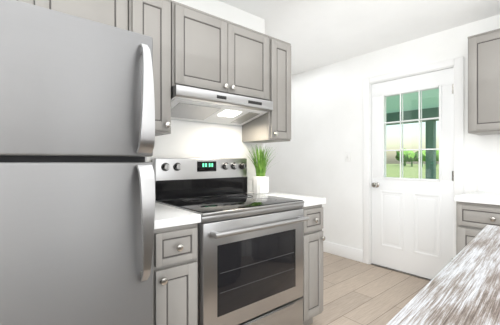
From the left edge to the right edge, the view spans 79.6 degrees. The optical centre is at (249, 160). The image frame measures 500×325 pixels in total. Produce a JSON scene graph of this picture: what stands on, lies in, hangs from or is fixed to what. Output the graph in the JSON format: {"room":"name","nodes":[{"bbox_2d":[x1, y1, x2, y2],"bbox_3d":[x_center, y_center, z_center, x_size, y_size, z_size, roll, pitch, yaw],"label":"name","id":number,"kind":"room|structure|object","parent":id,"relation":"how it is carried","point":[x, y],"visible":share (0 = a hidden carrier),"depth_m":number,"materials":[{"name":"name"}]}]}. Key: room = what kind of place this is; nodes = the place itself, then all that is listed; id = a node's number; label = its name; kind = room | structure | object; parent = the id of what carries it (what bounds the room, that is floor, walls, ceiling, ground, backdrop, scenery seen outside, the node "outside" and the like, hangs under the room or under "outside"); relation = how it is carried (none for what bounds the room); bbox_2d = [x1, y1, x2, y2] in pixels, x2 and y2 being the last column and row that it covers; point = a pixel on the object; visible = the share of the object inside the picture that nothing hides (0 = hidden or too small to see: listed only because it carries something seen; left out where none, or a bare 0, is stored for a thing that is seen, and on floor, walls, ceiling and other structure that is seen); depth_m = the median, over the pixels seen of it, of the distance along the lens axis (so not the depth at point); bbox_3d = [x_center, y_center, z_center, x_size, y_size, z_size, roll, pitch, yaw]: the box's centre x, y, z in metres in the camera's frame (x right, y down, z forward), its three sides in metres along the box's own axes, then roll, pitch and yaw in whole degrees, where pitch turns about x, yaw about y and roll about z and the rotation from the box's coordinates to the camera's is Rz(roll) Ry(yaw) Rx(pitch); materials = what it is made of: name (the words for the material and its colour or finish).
{"room":"kitchen","nodes":[
{"label":"kitchen","id":0,"kind":"room"},
{"bbox_2d":[147,0,266,179],"bbox_3d":[-1.434,-0.030,1.382,3.965,2.400,0.120,0,0,-40],"label":"wall","id":1,"kind":"structure","parent":0,"point":[187,139],"depth_m":2.26,"materials":[{"name":"paint"}]},
{"bbox_2d":[18,0,127,29],"bbox_3d":[-1.022,-0.726,1.403,0.799,0.382,0.368,0,0,-40],"label":"upper cabinet","id":2,"kind":"object","parent":1,"relation":"attached to","point":[114,13],"visible":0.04,"depth_m":1.44,"materials":[{"name":"paint"}]},
{"bbox_2d":[128,0,170,135],"bbox_3d":[-0.624,-0.536,1.735,0.237,0.762,0.368,0,0,-40],"label":"upper cabinet","id":3,"kind":"object","parent":1,"relation":"attached to","point":[152,18],"visible":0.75,"depth_m":1.65,"materials":[{"name":"paint"}]},
{"bbox_2d":[171,0,268,100],"bbox_3d":[-0.240,-0.673,2.054,0.756,0.487,0.368,0,0,-40],"label":"upper cabinet","id":4,"kind":"object","parent":1,"relation":"attached to","point":[212,52],"visible":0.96,"depth_m":1.89,"materials":[{"name":"paint"}]},
{"bbox_2d":[171,84,272,125],"bbox_3d":[-0.239,-0.355,2.053,0.750,0.145,0.370,0,0,-40],"label":"range hood","id":5,"kind":"object","parent":4,"relation":"attached to","point":[192,104],"visible":0.98,"depth_m":1.97,"materials":[{"name":"silver metal"}]},
{"bbox_2d":[242,36,290,142],"bbox_3d":[0.142,-0.536,2.373,0.237,0.762,0.368,0,0,-40],"label":"upper cabinet","id":6,"kind":"object","parent":1,"relation":"attached to","point":[274,125],"visible":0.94,"depth_m":2.26,"materials":[{"name":"paint"}]},
{"bbox_2d":[219,0,499,74],"bbox_3d":[0.008,-1.260,0.787,5.660,0.060,6.640,0,0,-40],"label":"ceiling","id":7,"kind":"structure","parent":0,"point":[317,33],"depth_m":2.65,"materials":[{"name":"paint"}]},
{"bbox_2d":[310,252,429,324],"bbox_3d":[0.008,1.200,0.787,5.660,0.060,6.640,0,0,-40],"label":"floor","id":8,"kind":"structure","parent":0,"point":[357,292],"depth_m":2.67,"materials":[{"name":"brown wood"}]},
{"bbox_2d":[0,0,154,324],"bbox_3d":[-0.866,0.350,1.161,0.725,1.640,0.837,0,0,-40],"label":"fridge","id":9,"kind":"object","parent":8,"relation":"on","point":[77,175],"visible":1,"depth_m":0.95,"materials":[{"name":"silver metal"}]},
{"bbox_2d":[153,202,200,324],"bbox_3d":[-0.539,0.664,1.610,0.263,1.012,0.668,0,0,-40],"label":"base cabinet","id":10,"kind":"object","parent":8,"relation":"on","point":[175,271],"visible":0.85,"depth_m":1.39,"materials":[{"name":"paint"}]},
{"bbox_2d":[152,158,308,324],"bbox_3d":[-0.123,0.575,1.913,0.754,1.190,0.712,0,0,-40],"label":"range","id":11,"kind":"object","parent":8,"relation":"on","point":[250,258],"visible":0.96,"depth_m":1.73,"materials":[{"name":"silver metal"}]},
{"bbox_2d":[247,180,325,324],"bbox_3d":[0.238,0.664,2.258,0.233,1.012,0.668,0,0,-40],"label":"base cabinet","id":12,"kind":"object","parent":8,"relation":"on","point":[314,238],"visible":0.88,"depth_m":2.03,"materials":[{"name":"paint"}]},
{"bbox_2d":[249,146,276,193],"bbox_3d":[0.107,0.061,2.333,0.340,0.391,0.278,0,0,-40],"label":"plant","id":13,"kind":"object","parent":12,"relation":"on","point":[260,182],"visible":1,"depth_m":2.33,"materials":[{"name":"green plant"}]},
{"bbox_2d":[386,225,499,324],"bbox_3d":[0.764,0.714,-0.036,2.050,0.912,1.500,0,0,-45],"label":"kitchen island","id":14,"kind":"object","parent":8,"relation":"on","point":[462,287],"visible":1,"depth_m":0.59,"materials":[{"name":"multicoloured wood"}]},
{"bbox_2d":[456,203,499,254],"bbox_3d":[2.070,0.736,2.055,0.621,0.868,0.962,0,0,-40],"label":"base cabinet","id":15,"kind":"object","parent":8,"relation":"on","point":[477,212],"depth_m":2.15,"materials":[{"name":"paint"}]},
{"bbox_2d":[455,191,499,206],"bbox_3d":[2.333,0.278,1.729,0.635,0.040,1.800,0,0,-40],"label":"countertop","id":16,"kind":"structure","parent":15,"relation":"on","point":[493,197],"depth_m":2.18,"materials":[{"name":"white stone"}]},
{"bbox_2d":[267,14,499,249],"bbox_3d":[2.136,-0.030,2.561,0.120,2.400,6.640,0,0,-40],"label":"wall","id":17,"kind":"structure","parent":0,"point":[308,159],"depth_m":3.65,"materials":[{"name":"paint"}]},
{"bbox_2d":[323,241,362,262],"bbox_3d":[0.668,1.100,4.213,0.018,0.140,1.981,0,0,-40],"label":"baseboard","id":18,"kind":"structure","parent":17,"relation":"attached to","point":[355,254],"depth_m":3.63,"materials":[{"name":"white wood"}]},
{"bbox_2d":[345,152,350,160],"bbox_3d":[1.175,-0.053,3.609,0.013,0.117,0.071,0,0,-40],"label":"light switch","id":19,"kind":"object","parent":17,"relation":"attached to","point":[347,156],"visible":1,"depth_m":3.60,"materials":[{"name":"white plastic"}]},
{"bbox_2d":[372,68,453,279],"bbox_3d":[1.631,0.144,3.077,0.127,2.025,0.820,0,0,-40],"label":"entry door","id":20,"kind":"structure","parent":17,"relation":"in","point":[412,225],"depth_m":3.05,"materials":[{"name":"white wood"}]},
{"bbox_2d":[363,56,463,280],"bbox_3d":[1.662,0.114,3.116,0.135,2.112,0.974,0,0,-40],"label":"door frame","id":21,"kind":"structure","parent":17,"relation":"attached to","point":[456,65],"depth_m":3.04,"materials":[{"name":"white painted wood"}]},
{"bbox_2d":[467,28,499,134],"bbox_3d":[2.103,-0.614,2.214,0.367,0.777,0.764,0,0,-40],"label":"upper cabinet","id":22,"kind":"object","parent":17,"relation":"attached to","point":[484,83],"visible":1,"depth_m":2.33,"materials":[{"name":"paint"}]},
{"bbox_2d":[479,179,499,190],"bbox_3d":[2.569,0.209,1.925,0.020,0.101,1.800,0,0,-40],"label":"backsplash","id":23,"kind":"structure","parent":17,"relation":"attached to","point":[484,184],"depth_m":2.55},
{"label":"outside","id":24,"kind":"structure","parent":0,"visible":0},
{"bbox_2d":[386,164,438,178],"bbox_3d":[39.060,1.400,65.084,136.660,0.140,170.000,0,0,-40],"label":"ground","id":25,"kind":"structure","parent":24,"point":[408,173],"depth_m":40.00,"materials":[{"name":"green plant"}]},
{"bbox_2d":[396,148,413,165],"bbox_3d":[38.938,-0.905,75.313,4.223,4.550,5.208,0,0,-40],"label":"tree","id":26,"kind":"object","parent":25,"relation":"on","point":[404,153],"depth_m":74.43,"materials":[{"name":"green plant"}]},
{"bbox_2d":[406,153,415,166],"bbox_3d":[38.996,-0.313,72.099,2.803,3.366,3.498,0,0,-40],"label":"tree","id":27,"kind":"object","parent":25,"relation":"on","point":[408,157],"depth_m":71.50,"materials":[{"name":"green plant"}]},
{"bbox_2d":[414,150,425,166],"bbox_3d":[39.439,-0.659,68.361,3.264,4.058,4.199,0,0,-40],"label":"tree","id":28,"kind":"object","parent":25,"relation":"on","point":[416,156],"depth_m":67.70,"materials":[{"name":"green plant"}]},
{"bbox_2d":[436,150,438,165],"bbox_3d":[50.064,-0.791,80.609,3.893,4.322,4.785,0,0,-40],"label":"tree","id":29,"kind":"object","parent":25,"relation":"on","point":[437,155],"depth_m":79.13,"materials":[{"name":"green plant"}]},
{"bbox_3d":[3.193,1.260,5.264,4.955,0.139,10.000,0,0,-40],"label":"porch floor","id":30,"kind":"structure","parent":25,"relation":"on","visible":0},
{"bbox_2d":[426,120,435,178],"bbox_3d":[4.458,0.100,7.397,0.240,2.178,0.240,0,0,-40],"label":"porch column","id":31,"kind":"structure","parent":30,"relation":"on","point":[430,130],"depth_m":7.32,"materials":[{"name":"green"}]},
{"bbox_2d":[386,107,438,124],"bbox_3d":[4.989,-1.139,6.760,0.220,0.299,10.000,0,0,-40],"label":"beam","id":32,"kind":"structure","parent":31,"relation":"on","point":[433,111],"depth_m":7.62,"materials":[{"name":"green"}]},
{"bbox_2d":[386,88,438,112],"bbox_3d":[3.193,-1.320,5.264,4.955,0.060,10.000,0,0,-40],"label":"porch ceiling","id":33,"kind":"structure","parent":32,"relation":"on","point":[395,101],"depth_m":6.50,"materials":[{"name":"green paint"}]}
]}

